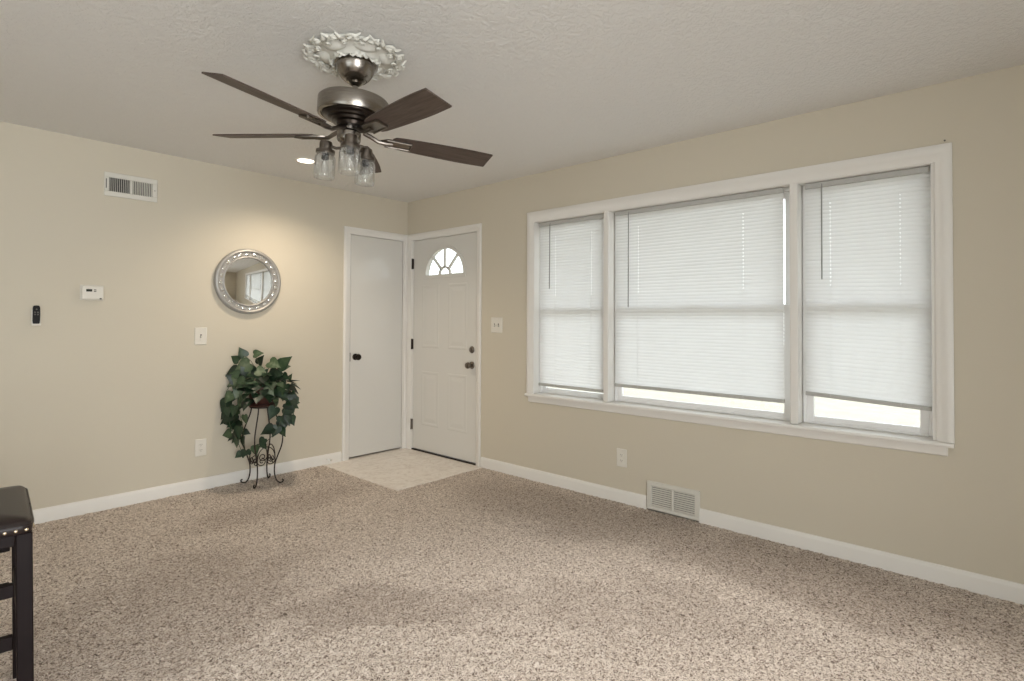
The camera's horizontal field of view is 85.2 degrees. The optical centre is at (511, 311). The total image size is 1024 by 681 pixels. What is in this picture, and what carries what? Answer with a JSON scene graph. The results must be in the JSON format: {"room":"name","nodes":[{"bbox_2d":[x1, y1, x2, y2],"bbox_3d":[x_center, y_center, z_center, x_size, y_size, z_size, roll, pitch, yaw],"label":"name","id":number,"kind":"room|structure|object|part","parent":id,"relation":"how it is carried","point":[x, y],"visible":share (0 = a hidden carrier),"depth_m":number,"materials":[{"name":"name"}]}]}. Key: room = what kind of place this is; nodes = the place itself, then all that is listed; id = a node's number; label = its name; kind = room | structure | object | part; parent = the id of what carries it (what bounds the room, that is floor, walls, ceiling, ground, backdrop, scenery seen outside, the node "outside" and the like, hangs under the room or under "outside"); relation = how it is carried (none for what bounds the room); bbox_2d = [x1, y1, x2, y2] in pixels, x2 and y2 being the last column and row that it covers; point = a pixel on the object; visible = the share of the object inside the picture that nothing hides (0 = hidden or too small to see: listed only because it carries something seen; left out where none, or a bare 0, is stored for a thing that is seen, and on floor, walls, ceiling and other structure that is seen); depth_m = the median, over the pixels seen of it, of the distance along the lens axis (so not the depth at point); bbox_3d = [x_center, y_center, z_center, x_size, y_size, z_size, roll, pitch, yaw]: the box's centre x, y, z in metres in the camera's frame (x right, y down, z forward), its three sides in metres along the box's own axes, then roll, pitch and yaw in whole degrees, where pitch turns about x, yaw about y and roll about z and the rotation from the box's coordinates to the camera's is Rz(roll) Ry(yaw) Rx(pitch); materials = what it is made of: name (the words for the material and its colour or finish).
{"room":"living room","nodes":[
{"label":"living room","id":0,"kind":"room"},
{"bbox_2d":[0,121,407,509],"bbox_3d":[-2.838,0.089,3.662,0.140,2.440,5.480,-1,-1,42],"label":"wall","id":1,"kind":"structure","parent":0,"point":[115,394],"depth_m":3.87,"materials":[{"name":"beige paint"}]},
{"bbox_2d":[31,310,40,325],"bbox_3d":[-2.933,0.037,3.433,0.026,0.099,0.044,-1,-1,42],"label":"cradle","id":2,"kind":"object","parent":1,"relation":"attached to","point":[32,324],"visible":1,"depth_m":3.42,"materials":[{"name":"white plastic"}]},
{"bbox_2d":[32,305,39,323],"bbox_3d":[-2.932,0.019,3.433,0.018,0.116,0.035,-1,-1,42],"label":"remote","id":3,"kind":"object","parent":2,"relation":"in","point":[36,309],"visible":1,"depth_m":3.43,"materials":[{"name":"black plastic"}]},
{"bbox_2d":[80,285,103,300],"bbox_3d":[-2.743,-0.124,3.641,0.033,0.100,0.126,-1,-1,42],"label":"thermostat","id":4,"kind":"object","parent":1,"relation":"attached to","point":[87,292],"visible":1,"depth_m":3.63,"materials":[{"name":"white plastic"}]},
{"bbox_2d":[104,171,157,202],"bbox_3d":[-2.606,-0.852,3.815,0.017,0.160,0.310,-1,-1,42],"label":"air vent","id":5,"kind":"object","parent":1,"relation":"in","point":[115,184],"visible":1,"depth_m":3.81,"materials":[{"name":"white metal"}]},
{"bbox_2d":[32,451,341,523],"bbox_3d":[-3.028,1.262,3.322,0.014,0.089,4.478,-1,-1,42],"label":"baseboard","id":6,"kind":"structure","parent":1,"relation":"attached to","point":[57,512],"depth_m":3.97,"materials":[{"name":"white paint"}]},
{"bbox_2d":[195,327,206,344],"bbox_3d":[-2.307,0.181,4.132,0.020,0.128,0.084,-1,-1,42],"label":"light switch","id":7,"kind":"object","parent":1,"relation":"attached to","point":[200,332],"visible":1,"depth_m":4.13,"materials":[{"name":"white plastic"}]},
{"bbox_2d":[195,438,206,456],"bbox_3d":[-2.308,1.007,4.130,0.009,0.126,0.080,-1,-1,42],"label":"power outlet","id":8,"kind":"object","parent":1,"relation":"attached to","point":[200,444],"visible":1,"depth_m":4.13,"materials":[{"name":"white plastic"}]},
{"bbox_2d":[214,249,280,313],"bbox_3d":[-2.070,-0.237,4.385,0.028,0.514,0.514,1,0,42],"label":"wall mirror","id":9,"kind":"object","parent":1,"relation":"attached to","point":[246,281],"visible":1,"depth_m":4.37,"materials":[{"name":"silver metal"}]},
{"bbox_3d":[-2.074,-0.237,4.388,0.006,0.380,0.380,1,0,42],"label":"glass","id":10,"kind":"part","parent":9,"relation":"part of","materials":[{"name":"white mirror"}]},
{"bbox_2d":[342,226,407,460],"bbox_3d":[-1.312,0.289,5.303,0.192,2.116,0.710,-1,-1,42],"label":"door","id":11,"kind":"structure","parent":1,"relation":"in","point":[375,262],"depth_m":5.27,"materials":[{"name":"grey paint"}]},
{"bbox_3d":[-1.415,0.414,5.096,0.070,0.060,0.060,-1,-1,42],"label":"knob","id":12,"kind":"part","parent":11,"relation":"part of","materials":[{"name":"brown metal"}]},
{"bbox_2d":[0,448,1023,680],"bbox_3d":[-0.338,1.356,1.387,6.880,0.152,5.480,-1,-1,42],"label":"floor","id":13,"kind":"structure","parent":0,"point":[321,573],"depth_m":2.55,"materials":[{"name":"carpet"}]},
{"bbox_2d":[0,485,34,680],"bbox_3d":[-1.746,0.940,1.657,0.484,0.682,0.498,1,-1,-43],"label":"bar stool","id":14,"kind":"object","parent":13,"relation":"on","point":[16,513],"visible":1,"depth_m":1.63,"materials":[{"name":"black wood"}]},
{"bbox_3d":[-1.742,0.970,1.968,0.051,0.633,0.048,1,-1,-43],"label":"leg","id":15,"kind":"part","parent":14,"relation":"part of","materials":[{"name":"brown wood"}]},
{"bbox_3d":[-1.745,0.624,1.662,0.463,0.052,0.483,1,-1,-43],"label":"seat","id":16,"kind":"part","parent":14,"relation":"part of","materials":[{"name":"black leather"}]},
{"bbox_3d":[-1.435,0.966,1.639,0.051,0.633,0.048,1,-1,-43],"label":"leg","id":17,"kind":"part","parent":14,"relation":"part of","materials":[{"name":"brown wood"}]},
{"bbox_2d":[240,406,283,488],"bbox_3d":[-1.926,1.023,4.299,0.236,0.599,0.236,-1,-1,42],"label":"plant stand","id":18,"kind":"object","parent":13,"relation":"on","point":[258,408],"visible":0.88,"depth_m":4.29,"materials":[{"name":"grey metal"}]},
{"bbox_3d":[-2.048,1.024,4.293,0.085,0.596,0.010,0,-1,-3],"label":"leg","id":19,"kind":"part","parent":18,"relation":"part of","materials":[{"name":"grey metal"}]},
{"bbox_3d":[-1.919,1.023,4.177,0.010,0.596,0.085,0,-1,-3],"label":"leg","id":20,"kind":"part","parent":18,"relation":"part of","materials":[{"name":"grey metal"}]},
{"bbox_2d":[220,347,299,457],"bbox_3d":[-1.863,0.690,4.262,0.438,0.837,0.547,-1,-1,42],"label":"ivy","id":21,"kind":"object","parent":18,"relation":"on","point":[266,390],"visible":1,"depth_m":4.21,"materials":[{"name":"green plant"}]},
{"bbox_3d":[-1.925,0.730,4.304,0.192,0.012,0.192,-1,-1,42],"label":"plate","id":22,"kind":"part","parent":18,"relation":"part of","materials":[{"name":"grey metal"}]},
{"bbox_2d":[249,384,276,404],"bbox_3d":[-1.924,0.639,4.306,0.234,0.136,0.234,-1,-1,42],"label":"pot","id":23,"kind":"object","parent":18,"relation":"on","point":[263,401],"depth_m":4.22,"materials":[{"name":"brown ceramic"}]},
{"bbox_3d":[-1.933,1.027,4.421,0.010,0.596,0.085,0,-1,-3],"label":"leg","id":24,"kind":"part","parent":18,"relation":"part of","materials":[{"name":"grey metal"}]},
{"bbox_3d":[-1.804,1.026,4.306,0.085,0.596,0.010,0,-1,-3],"label":"leg","id":25,"kind":"part","parent":18,"relation":"part of","materials":[{"name":"grey metal"}]},
{"bbox_2d":[322,465,482,490],"bbox_3d":[-0.947,1.339,4.821,1.079,0.009,0.909,-1,-1,42],"label":"trim","id":26,"kind":"structure","parent":13,"relation":"on","point":[322,465],"depth_m":4.43,"materials":[{"name":"stone"}]},
{"bbox_2d":[0,0,1023,202],"bbox_3d":[-0.326,-1.218,1.431,6.880,0.120,5.480,-1,-1,42],"label":"ceiling","id":27,"kind":"structure","parent":0,"point":[535,86],"depth_m":2.59,"materials":[{"name":"white paint"}]},
{"bbox_2d":[293,157,317,163],"bbox_3d":[-1.525,-1.114,4.117,0.170,0.007,0.170,-1,-1,42],"label":"recessed light","id":28,"kind":"object","parent":27,"relation":"in","point":[304,160],"visible":1,"depth_m":4.10,"materials":[{"name":"white paint"}]},
{"bbox_2d":[302,31,405,81],"bbox_3d":[-0.695,-1.114,2.476,0.447,0.055,0.444,-1,-1,42],"label":"ceiling medallion","id":29,"kind":"object","parent":27,"relation":"attached to","point":[327,48],"visible":0.81,"depth_m":2.39,"materials":[{"name":"white paint"}]},
{"bbox_2d":[202,53,492,186],"bbox_3d":[-0.692,-0.844,2.437,1.243,0.524,1.273,-1,-1,42],"label":"ceiling fan","id":30,"kind":"object","parent":29,"relation":"hanging from","point":[354,110],"visible":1,"depth_m":2.38,"materials":[{"name":"silver metal"}]},
{"bbox_3d":[-0.907,-0.800,2.105,0.129,0.006,0.480,17,6,28],"label":"blade","id":31,"kind":"part","parent":30,"relation":"part of","materials":[{"name":"brown wood"}]},
{"bbox_3d":[-1.114,-0.803,2.544,0.480,0.006,0.128,3,12,11],"label":"blade","id":32,"kind":"part","parent":30,"relation":"part of","materials":[{"name":"brown wood"}]},
{"bbox_2d":[321,153,328,160],"bbox_3d":[-0.831,-0.689,2.478,0.032,0.029,0.033,-1,-1,42],"label":"socket","id":33,"kind":"object","parent":30,"relation":"attached to","point":[325,156],"depth_m":2.47,"materials":[{"name":"black plastic"}]},
{"bbox_2d":[346,147,353,154],"bbox_3d":[-0.688,-0.683,2.368,0.032,0.029,0.033,-1,-1,42],"label":"socket","id":34,"kind":"object","parent":30,"relation":"attached to","point":[349,150],"depth_m":2.36,"materials":[{"name":"black plastic"}]},
{"bbox_2d":[362,160,368,167],"bbox_3d":[-0.672,-0.678,2.554,0.032,0.029,0.033,-1,-1,42],"label":"socket","id":35,"kind":"object","parent":30,"relation":"attached to","point":[365,163],"depth_m":2.54,"materials":[{"name":"black plastic"}]},
{"bbox_3d":[-0.761,-0.777,2.877,0.128,0.006,0.480,-10,1,-7],"label":"blade","id":36,"kind":"part","parent":30,"relation":"part of","materials":[{"name":"brown wood"}]},
{"bbox_3d":[-0.426,-0.772,2.167,0.128,0.006,0.480,22,-13,-42],"label":"blade","id":37,"kind":"part","parent":30,"relation":"part of","materials":[{"name":"brown wood"}]},
{"bbox_3d":[-0.336,-0.758,2.643,0.480,0.006,0.129,4,-14,-25],"label":"blade","id":38,"kind":"part","parent":30,"relation":"part of","materials":[{"name":"brown wood"}]},
{"bbox_3d":[-0.695,-1.136,2.474,0.352,0.011,0.352,-1,-1,42],"label":"border plate","id":39,"kind":"part","parent":29,"relation":"part of","materials":[{"name":"white paint"}]},
{"bbox_2d":[408,65,1023,583],"bbox_3d":[1.505,0.104,3.348,6.740,2.440,0.140,-1,-1,42],"label":"wall","id":40,"kind":"structure","parent":0,"point":[964,509],"depth_m":3.00,"materials":[{"name":"beige paint"}]},
{"bbox_2d":[406,223,481,466],"bbox_3d":[-0.628,0.293,5.215,1.033,2.120,0.190,-1,-1,42],"label":"door","id":41,"kind":"structure","parent":40,"relation":"in","point":[443,374],"depth_m":5.17,"materials":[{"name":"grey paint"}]},
{"bbox_3d":[-0.784,0.831,5.308,0.253,0.520,0.003,-1,-1,42],"label":"panel","id":42,"kind":"part","parent":41,"relation":"part of","materials":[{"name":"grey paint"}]},
{"bbox_3d":[-0.780,0.044,5.321,0.253,0.605,0.003,-1,-1,42],"label":"panel","id":43,"kind":"part","parent":41,"relation":"part of","materials":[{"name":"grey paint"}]},
{"bbox_2d":[423,245,465,278],"bbox_3d":[-0.627,-0.467,5.203,0.588,0.300,0.030,-1,-1,42],"label":"grille","id":44,"kind":"object","parent":41,"relation":"attached to","point":[429,251],"depth_m":5.21,"materials":[{"name":"grey paint"}]},
{"bbox_3d":[-0.499,0.828,5.052,0.256,0.520,0.003,-1,-1,42],"label":"panel","id":45,"kind":"part","parent":41,"relation":"part of","materials":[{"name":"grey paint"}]},
{"bbox_3d":[-0.496,0.041,5.066,0.256,0.605,0.003,-1,-1,42],"label":"panel","id":46,"kind":"part","parent":41,"relation":"part of","materials":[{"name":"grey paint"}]},
{"bbox_3d":[-0.378,0.473,4.906,0.066,0.066,0.070,-1,-1,42],"label":"knob","id":47,"kind":"part","parent":41,"relation":"part of","materials":[{"name":"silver metal"}]},
{"bbox_2d":[491,317,501,332],"bbox_3d":[-0.134,0.113,4.714,0.132,0.130,0.020,-1,-1,42],"label":"light switch","id":48,"kind":"object","parent":40,"relation":"attached to","point":[496,322],"visible":1,"depth_m":4.72,"materials":[{"name":"white plastic"}]},
{"bbox_2d":[540,386,602,398],"bbox_3d":[0.488,-0.032,4.309,0.647,1.361,0.065,-1,-1,42],"label":"window","id":49,"kind":"structure","parent":40,"relation":"in","point":[544,389],"depth_m":4.29,"materials":[{"name":"white glass"}]},
{"bbox_2d":[539,214,603,392],"bbox_3d":[0.450,-0.060,4.252,0.619,1.304,0.044,-1,-1,42],"label":"window blind","id":50,"kind":"object","parent":40,"relation":"attached to","point":[571,318],"visible":0.97,"depth_m":4.25,"materials":[{"name":"white plastic"}]},
{"bbox_3d":[0.341,-0.051,4.358,0.001,1.260,0.028,-1,-1,42],"label":"ladder cord","id":51,"kind":"part","parent":50,"relation":"part of","materials":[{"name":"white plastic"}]},
{"bbox_3d":[0.451,0.578,4.246,0.619,0.028,0.025,-1,-1,42],"label":"rail","id":52,"kind":"part","parent":50,"relation":"part of","materials":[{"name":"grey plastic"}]},
{"bbox_3d":[0.590,-0.052,4.134,0.001,1.263,0.028,-1,-1,42],"label":"ladder cord","id":53,"kind":"part","parent":50,"relation":"part of","materials":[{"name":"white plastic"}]},
{"bbox_2d":[617,448,626,467],"bbox_3d":[0.766,1.022,3.893,0.080,0.126,0.009,-1,-1,42],"label":"power outlet","id":54,"kind":"object","parent":40,"relation":"attached to","point":[621,453],"visible":1,"depth_m":3.89,"materials":[{"name":"white plastic"}]},
{"bbox_2d":[647,480,699,520],"bbox_3d":[1.048,1.226,3.631,0.366,0.187,0.017,-1,-1,42],"label":"air vent","id":55,"kind":"object","parent":40,"relation":"in","point":[667,498],"visible":1,"depth_m":3.62,"materials":[{"name":"white metal"}]},
{"bbox_2d":[615,188,789,420],"bbox_3d":[1.210,-0.040,3.660,1.197,1.361,0.065,-1,-1,42],"label":"window","id":56,"kind":"structure","parent":40,"relation":"in","point":[619,396],"depth_m":3.30,"materials":[{"name":"white plastic"}]},
{"bbox_2d":[615,188,784,402],"bbox_3d":[1.159,-0.092,3.614,1.128,1.254,0.044,-1,-1,42],"label":"window blind","id":57,"kind":"object","parent":56,"relation":"attached to","point":[691,326],"visible":1,"depth_m":3.56,"materials":[{"name":"white plastic"}]},
{"bbox_3d":[0.880,-0.082,3.873,0.001,1.210,0.028,-1,-1,42],"label":"ladder cord","id":58,"kind":"part","parent":57,"relation":"part of","materials":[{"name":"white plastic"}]},
{"bbox_3d":[1.161,0.521,3.608,1.128,0.027,0.025,-1,-1,42],"label":"rail","id":59,"kind":"part","parent":57,"relation":"part of","materials":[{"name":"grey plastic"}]},
{"bbox_3d":[1.412,-0.086,3.395,0.001,1.213,0.028,-1,-1,42],"label":"ladder cord","id":60,"kind":"part","parent":57,"relation":"part of","materials":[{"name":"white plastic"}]},
{"bbox_3d":[1.202,0.294,3.648,1.161,0.668,0.024,-1,-1,42],"label":"sash","id":61,"kind":"part","parent":56,"relation":"part of","materials":[{"name":"white plastic"}]},
{"bbox_3d":[1.222,-0.350,3.678,1.161,0.705,0.022,-1,-1,42],"label":"sash","id":62,"kind":"part","parent":56,"relation":"part of","materials":[{"name":"white plastic"}]},
{"bbox_2d":[603,183,802,423],"bbox_3d":[1.185,-0.042,3.631,1.287,1.366,0.150,-1,-1,42],"label":"trim","id":63,"kind":"structure","parent":40,"relation":"attached to","point":[795,190],"depth_m":3.19,"materials":[{"name":"white paint"}]},
{"bbox_2d":[524,392,954,456],"bbox_3d":[1.143,0.675,3.592,2.689,0.070,0.133,-1,-1,42],"label":"trim","id":64,"kind":"structure","parent":40,"relation":"attached to","point":[881,439],"depth_m":3.26,"materials":[{"name":"white paint"}]},
{"bbox_2d":[526,142,954,443],"bbox_3d":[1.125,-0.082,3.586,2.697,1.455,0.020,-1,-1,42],"label":"trim","id":65,"kind":"structure","parent":40,"relation":"attached to","point":[940,155],"depth_m":2.87,"materials":[{"name":"white paint"}]},
{"bbox_2d":[480,457,1023,604],"bbox_3d":[1.791,1.278,2.962,5.538,0.089,0.014,-1,-1,42],"label":"baseboard","id":66,"kind":"structure","parent":40,"relation":"attached to","point":[973,582],"depth_m":3.06,"materials":[{"name":"white paint"}]},
{"bbox_2d":[802,168,932,436],"bbox_3d":[1.914,-0.047,3.026,0.598,1.361,0.065,-1,-1,42],"label":"window","id":67,"kind":"structure","parent":40,"relation":"in","point":[926,417],"depth_m":3.04,"materials":[{"name":"white plastic"}]},
{"bbox_3d":[1.907,0.287,3.015,0.562,0.668,0.024,-1,-1,42],"label":"sash","id":68,"kind":"part","parent":67,"relation":"part of","materials":[{"name":"white plastic"}]},
{"bbox_2d":[805,166,931,410],"bbox_3d":[1.877,-0.115,2.970,0.570,1.224,0.044,-1,-1,42],"label":"window blind","id":69,"kind":"object","parent":67,"relation":"attached to","point":[868,333],"visible":1,"depth_m":2.95,"materials":[{"name":"white plastic"}]},
{"bbox_3d":[1.763,-0.115,3.080,0.001,1.162,0.028,-1,-1,42],"label":"ladder cord","id":70,"kind":"part","parent":69,"relation":"part of","materials":[{"name":"white fabric"}]},
{"bbox_3d":[1.878,0.472,2.964,0.570,0.050,0.025,-1,-1,42],"label":"rail","id":71,"kind":"part","parent":69,"relation":"part of","materials":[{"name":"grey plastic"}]},
{"bbox_3d":[2.001,-0.109,2.866,0.001,1.178,0.028,-1,-1,42],"label":"ladder cord","id":72,"kind":"part","parent":69,"relation":"part of","materials":[{"name":"white fabric"}]},
{"label":"outside","id":73,"kind":"structure","parent":0,"visible":0},
{"bbox_2d":[548,387,919,426],"bbox_3d":[15.338,2.018,17.769,52.000,0.070,39.859,-1,-1,42],"label":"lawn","id":74,"kind":"structure","parent":73,"point":[825,407],"depth_m":10.68,"materials":[{"name":"white"}]}
]}

